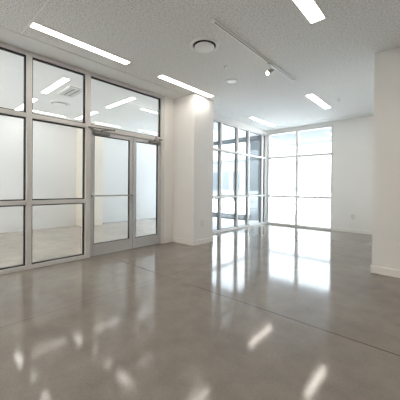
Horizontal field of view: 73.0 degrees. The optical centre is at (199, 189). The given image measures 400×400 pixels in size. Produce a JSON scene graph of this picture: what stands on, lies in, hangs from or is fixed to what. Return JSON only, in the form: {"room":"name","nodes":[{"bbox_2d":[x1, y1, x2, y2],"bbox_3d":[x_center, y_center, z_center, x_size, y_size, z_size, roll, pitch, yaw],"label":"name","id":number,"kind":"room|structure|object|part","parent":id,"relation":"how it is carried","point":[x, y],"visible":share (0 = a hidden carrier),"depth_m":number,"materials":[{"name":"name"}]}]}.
{"room":"lobby","nodes":[
{"label":"lobby","id":0,"kind":"room"},
{"bbox_2d":[0,115,155,232],"bbox_3d":[-4.639,-0.443,6.959,0.200,3.000,9.800,1,1,42],"label":"wall","id":1,"kind":"structure","parent":0,"point":[54,145],"depth_m":7.56,"materials":[{"name":"white paint"}]},
{"bbox_2d":[76,123,102,226],"bbox_3d":[-3.268,-0.439,8.014,0.440,3.000,0.600,1,1,42],"label":"wall","id":2,"kind":"structure","parent":0,"point":[98,167],"depth_m":7.93,"materials":[{"name":"beige paint"}]},
{"bbox_2d":[164,97,173,237],"bbox_3d":[-0.405,-0.399,5.980,0.130,3.000,1.120,1,1,42],"label":"wall","id":3,"kind":"structure","parent":0,"point":[169,103],"depth_m":5.61,"materials":[{"name":"white paint"}]},
{"bbox_2d":[0,42,164,274],"bbox_3d":[-2.853,-0.397,3.239,0.130,2.994,6.230,1,1,42],"label":"window","id":4,"kind":"structure","parent":3,"relation":"in","point":[27,115],"depth_m":4.06,"materials":[{"name":"metal"}]},
{"bbox_3d":[-3.411,1.073,2.640,0.130,0.055,4.595,1,1,42],"label":"sill rail","id":5,"kind":"part","parent":4,"relation":"part of","materials":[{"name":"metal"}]},
{"bbox_3d":[-2.840,-1.866,3.228,0.130,0.054,6.230,1,1,42],"label":"head rail","id":6,"kind":"part","parent":4,"relation":"part of","materials":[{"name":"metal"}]},
{"bbox_2d":[88,126,133,256],"bbox_3d":[-1.474,0.040,4.612,0.258,2.105,0.853,1,1,42],"label":"door","id":7,"kind":"structure","parent":4,"relation":"attached to","point":[99,248],"depth_m":4.63,"materials":[{"name":"metal"}]},
{"bbox_3d":[-1.615,-0.980,4.443,0.414,0.065,0.114,0,0,-24],"label":"closer arm","id":8,"kind":"part","parent":7,"relation":"part of","materials":[{"name":"grey metal"}]},
{"bbox_3d":[-1.541,0.996,4.706,0.055,0.190,0.679,1,1,42],"label":"rail","id":9,"kind":"part","parent":7,"relation":"part of","materials":[{"name":"metal"}]},
{"bbox_3d":[-1.524,-0.933,4.691,0.055,0.068,0.679,1,1,42],"label":"rail","id":10,"kind":"part","parent":7,"relation":"part of","materials":[{"name":"metal"}]},
{"bbox_2d":[132,137,161,247],"bbox_3d":[-0.962,0.040,5.186,0.258,2.105,0.665,1,1,42],"label":"door","id":11,"kind":"structure","parent":4,"relation":"attached to","point":[140,241],"depth_m":5.23,"materials":[{"name":"metal"}]},
{"bbox_3d":[-1.052,0.996,5.253,0.055,0.190,0.521,1,1,42],"label":"rail","id":12,"kind":"part","parent":11,"relation":"part of","materials":[{"name":"metal"}]},
{"bbox_3d":[-1.035,-0.932,5.239,0.055,0.068,0.521,1,1,42],"label":"rail","id":13,"kind":"part","parent":11,"relation":"part of","materials":[{"name":"metal"}]},
{"bbox_2d":[164,237,172,242],"bbox_3d":[-0.656,1.052,5.618,0.012,0.100,0.228,1,1,42],"label":"baseboard","id":14,"kind":"structure","parent":3,"relation":"attached to","point":[170,239],"depth_m":5.61,"materials":[{"name":"paint"}]},
{"bbox_2d":[0,218,399,399],"bbox_3d":[-0.052,1.223,3.566,11.600,0.200,10.850,1,1,42],"label":"floor","id":15,"kind":"structure","parent":0,"point":[263,311],"depth_m":2.36,"materials":[{"name":"concrete"}]},
{"bbox_2d":[173,93,213,240],"bbox_3d":[-0.142,-0.391,5.731,0.595,2.994,0.600,1,1,42],"label":"wall pier","id":16,"kind":"object","parent":15,"relation":"on","point":[193,113],"visible":0.93,"depth_m":5.50,"materials":[{"name":"white paint"}]},
{"bbox_2d":[173,237,212,245],"bbox_3d":[-0.150,1.056,5.738,0.607,0.100,0.624,1,1,42],"label":"baseboard","id":17,"kind":"object","parent":16,"relation":"attached to","point":[210,239],"visible":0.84,"depth_m":5.50,"materials":[{"name":"paint"}]},
{"bbox_2d":[0,0,399,135],"bbox_3d":[0.059,-1.974,3.635,11.200,0.206,10.700,1,1,42],"label":"ceiling","id":18,"kind":"structure","parent":0,"point":[332,58],"depth_m":3.78,"materials":[{"name":"white paint"}]},
{"bbox_2d":[14,98,37,110],"bbox_3d":[-3.987,-1.928,6.162,1.340,0.008,0.120,1,1,42],"label":"recessed light","id":19,"kind":"object","parent":18,"relation":"in","point":[20,107],"visible":0.56,"depth_m":6.27,"materials":[{"name":"white plastic"}]},
{"bbox_2d":[33,110,65,116],"bbox_3d":[-3.850,-1.932,6.885,0.090,0.008,0.800,1,1,42],"label":"recessed light","id":20,"kind":"object","parent":18,"relation":"in","point":[33,110],"visible":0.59,"depth_m":6.86,"materials":[{"name":"white plastic"}]},
{"bbox_2d":[41,77,69,93],"bbox_3d":[-2.688,-1.907,4.989,1.100,0.008,0.120,1,1,42],"label":"recessed light","id":21,"kind":"object","parent":18,"relation":"in","point":[63,80],"visible":1,"depth_m":4.95,"materials":[{"name":"white plastic"}]},
{"bbox_2d":[49,100,69,106],"bbox_3d":[-3.130,-1.906,6.041,0.424,0.034,0.424,1,1,42],"label":"ceiling vent","id":22,"kind":"object","parent":18,"relation":"in","point":[56,103],"visible":1,"depth_m":6.00,"materials":[{"name":"white metal"}]},
{"bbox_3d":[-3.130,-1.903,6.041,0.292,0.028,0.292,1,1,42],"label":"plate","id":23,"kind":"part","parent":22,"relation":"part of","materials":[{"name":"white ceramic"}]},
{"bbox_2d":[57,86,82,97],"bbox_3d":[-2.514,-1.902,5.289,0.600,0.020,0.320,1,1,42],"label":"ceiling vent","id":24,"kind":"object","parent":18,"relation":"in","point":[72,92],"visible":0.88,"depth_m":5.28,"materials":[{"name":"white metal"}]},
{"bbox_2d":[29,21,130,64],"bbox_3d":[-1.499,-1.886,3.558,0.132,0.008,1.290,1,1,42],"label":"recessed light","id":25,"kind":"object","parent":18,"relation":"in","point":[34,25],"visible":1,"depth_m":3.46,"materials":[{"name":"white plastic"}]},
{"bbox_2d":[74,111,98,119],"bbox_3d":[-2.974,-1.925,7.041,1.120,0.008,0.120,1,1,42],"label":"recessed light","id":26,"kind":"object","parent":18,"relation":"in","point":[93,112],"visible":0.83,"depth_m":6.91,"materials":[{"name":"white plastic"}]},
{"bbox_2d":[106,97,136,107],"bbox_3d":[-1.765,-1.906,5.948,1.080,0.008,0.120,1,1,42],"label":"recessed light","id":27,"kind":"object","parent":18,"relation":"in","point":[130,98],"visible":1,"depth_m":5.91,"materials":[{"name":"white plastic"}]},
{"bbox_2d":[157,74,212,97],"bbox_3d":[-0.216,-1.885,4.980,0.132,0.008,1.360,1,1,42],"label":"recessed light","id":28,"kind":"object","parent":18,"relation":"in","point":[162,76],"visible":1,"depth_m":4.89,"materials":[{"name":"white plastic"}]},
{"bbox_2d":[190,37,218,52],"bbox_3d":[0.058,-1.859,3.515,0.377,0.034,0.377,1,1,42],"label":"ceiling vent","id":29,"kind":"object","parent":18,"relation":"in","point":[204,44],"visible":1,"depth_m":3.46,"materials":[{"name":"white metal"}]},
{"bbox_3d":[0.058,-1.856,3.515,0.260,0.028,0.260,1,1,42],"label":"plate","id":30,"kind":"part","parent":29,"relation":"part of","materials":[{"name":"white ceramic"}]},
{"bbox_2d":[226,78,236,82],"bbox_3d":[0.546,-1.874,4.662,0.196,0.012,0.196,1,1,42],"label":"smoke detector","id":31,"kind":"object","parent":18,"relation":"attached to","point":[231,80],"visible":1,"depth_m":4.63,"materials":[{"name":"white plastic"}]},
{"bbox_2d":[211,19,294,80],"bbox_3d":[0.871,-1.861,3.795,0.044,0.020,2.220,1,1,42],"label":"track","id":32,"kind":"object","parent":18,"relation":"attached to","point":[213,21],"visible":1,"depth_m":3.50,"materials":[{"name":"white metal"}]},
{"bbox_2d":[266,62,273,74],"bbox_3d":[1.035,-1.766,3.977,0.132,0.178,0.072,0,0,-22],"label":"track spotlight","id":33,"kind":"object","parent":32,"relation":"hanging from","point":[269,71],"visible":1,"depth_m":3.96,"materials":[{"name":"white plastic"}]},
{"bbox_2d":[249,117,275,125],"bbox_3d":[1.764,-1.887,7.542,0.132,0.008,1.290,1,1,42],"label":"recessed light","id":34,"kind":"object","parent":18,"relation":"in","point":[253,118],"visible":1,"depth_m":7.48,"materials":[{"name":"white plastic"}]},
{"bbox_2d":[214,113,332,134],"bbox_3d":[1.833,-1.818,6.964,2.125,0.124,3.330,1,1,42],"label":"bulkhead","id":35,"kind":"object","parent":18,"relation":"attached to","point":[216,116],"visible":0.64,"depth_m":7.78,"materials":[{"name":"white paint"}]},
{"bbox_2d":[292,0,325,23],"bbox_3d":[0.880,-1.857,2.499,0.165,0.008,1.270,1,1,42],"label":"recessed light","id":36,"kind":"object","parent":18,"relation":"in","point":[310,9],"visible":1,"depth_m":2.80,"materials":[{"name":"white plastic"}]},
{"bbox_2d":[305,94,330,108],"bbox_3d":[2.538,-1.867,5.752,0.150,0.008,1.170,1,1,42],"label":"recessed light","id":37,"kind":"object","parent":18,"relation":"in","point":[312,97],"visible":1,"depth_m":5.69,"materials":[{"name":"white plastic"}]},
{"bbox_2d":[213,119,266,233],"bbox_3d":[1.052,-0.333,7.575,0.100,2.870,3.200,1,1,42],"label":"window","id":38,"kind":"structure","parent":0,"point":[263,138],"depth_m":7.73,"materials":[{"name":"metal"}]},
{"bbox_3d":[1.035,1.072,7.589,0.090,0.060,3.200,1,1,42],"label":"sill rail","id":39,"kind":"part","parent":38,"relation":"part of","materials":[{"name":"white metal"}]},
{"bbox_3d":[1.060,-1.745,7.567,0.090,0.045,3.200,1,1,42],"label":"head rail","id":40,"kind":"part","parent":38,"relation":"part of","materials":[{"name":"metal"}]},
{"bbox_2d":[332,116,373,230],"bbox_3d":[5.802,-0.341,5.612,5.630,3.000,0.200,1,1,42],"label":"wall","id":41,"kind":"structure","parent":0,"point":[352,176],"depth_m":7.08,"materials":[{"name":"white paint"}]},
{"bbox_2d":[266,125,332,229],"bbox_3d":[2.938,-0.335,8.122,1.985,2.900,0.130,1,1,42],"label":"window","id":42,"kind":"structure","parent":41,"relation":"in","point":[297,156],"depth_m":8.09,"materials":[{"name":"metal"}]},
{"bbox_3d":[2.926,1.085,8.133,1.985,0.060,0.130,1,1,42],"label":"sill rail","id":43,"kind":"part","parent":42,"relation":"part of","materials":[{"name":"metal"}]},
{"bbox_3d":[2.951,-1.760,8.111,1.985,0.050,0.130,1,1,42],"label":"head rail","id":44,"kind":"part","parent":42,"relation":"part of","materials":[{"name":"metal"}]},
{"bbox_2d":[372,47,399,269],"bbox_3d":[5.029,-0.334,3.748,3.900,3.000,3.610,1,1,42],"label":"wall","id":45,"kind":"structure","parent":0,"point":[386,138],"depth_m":3.60,"materials":[{"name":"white paint"}]},
{"bbox_2d":[332,227,399,277],"bbox_3d":[4.441,1.107,4.264,5.430,0.100,3.622,1,1,42],"label":"baseboard","id":46,"kind":"structure","parent":45,"relation":"attached to","point":[374,269],"depth_m":3.67,"materials":[{"name":"paint"}]},
{"label":"outside","id":47,"kind":"structure","parent":0,"visible":0},
{"bbox_2d":[213,191,330,229],"bbox_3d":[9.183,1.206,25.317,140.000,0.270,130.000,1,1,42],"label":"ground","id":48,"kind":"structure","parent":47,"point":[311,219],"depth_m":15.01,"materials":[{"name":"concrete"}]},
{"bbox_2d":[213,158,249,194],"bbox_3d":[2.482,-1.809,44.710,16.500,5.350,6.400,1,1,42],"label":"building","id":49,"kind":"structure","parent":48,"relation":"on","point":[227,164],"depth_m":38.97,"materials":[{"name":"white"}]},
{"bbox_3d":[2.373,-1.254,40.694,1.200,2.640,0.015,1,1,42],"label":"pane","id":50,"kind":"part","parent":49,"relation":"part of","materials":[{"name":"glass"}]},
{"bbox_3d":[3.753,-1.233,39.462,1.200,2.640,0.015,1,1,42],"label":"pane","id":51,"kind":"part","parent":49,"relation":"part of","materials":[{"name":"glass"}]},
{"bbox_3d":[5.133,-1.212,38.230,1.200,2.640,0.015,1,1,42],"label":"pane","id":52,"kind":"part","parent":49,"relation":"part of","materials":[{"name":"glass"}]},
{"bbox_2d":[213,212,249,219],"bbox_3d":[-2.238,0.964,13.462,10.750,0.190,0.200,1,1,42],"label":"wall","id":53,"kind":"structure","parent":48,"relation":"on","point":[223,215],"depth_m":10.32,"materials":[{"name":"grey concrete"}]},
{"bbox_2d":[249,141,266,220],"bbox_3d":[2.182,-0.396,9.958,0.620,3.040,0.440,1,1,42],"label":"column","id":54,"kind":"structure","parent":48,"relation":"on","point":[254,145],"depth_m":9.86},
{"bbox_2d":[213,122,259,145],"bbox_3d":[-1.553,-2.023,10.525,7.615,0.440,3.730,1,1,42],"label":"entrance canopy","id":55,"kind":"object","parent":54,"relation":"on","point":[226,139],"visible":0.02,"depth_m":9.72,"materials":[{"name":"white"}]},
{"bbox_2d":[284,194,330,205],"bbox_3d":[10.915,0.783,15.726,12.650,0.750,0.120,1,1,42],"label":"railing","id":56,"kind":"object","parent":48,"relation":"on","point":[284,194],"visible":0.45,"depth_m":18.90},
{"bbox_3d":[10.931,1.094,15.711,12.600,0.070,0.060,1,1,42],"label":"rail","id":57,"kind":"part","parent":56,"relation":"part of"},
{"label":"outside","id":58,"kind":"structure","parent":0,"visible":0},
{"bbox_2d":[244,128,331,148],"bbox_3d":[5.575,-2.015,8.610,9.200,0.340,2.890,1,1,42],"label":"canopy","id":59,"kind":"object","parent":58,"point":[313,137],"visible":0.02,"depth_m":10.38,"materials":[{"name":"white"}]}
]}

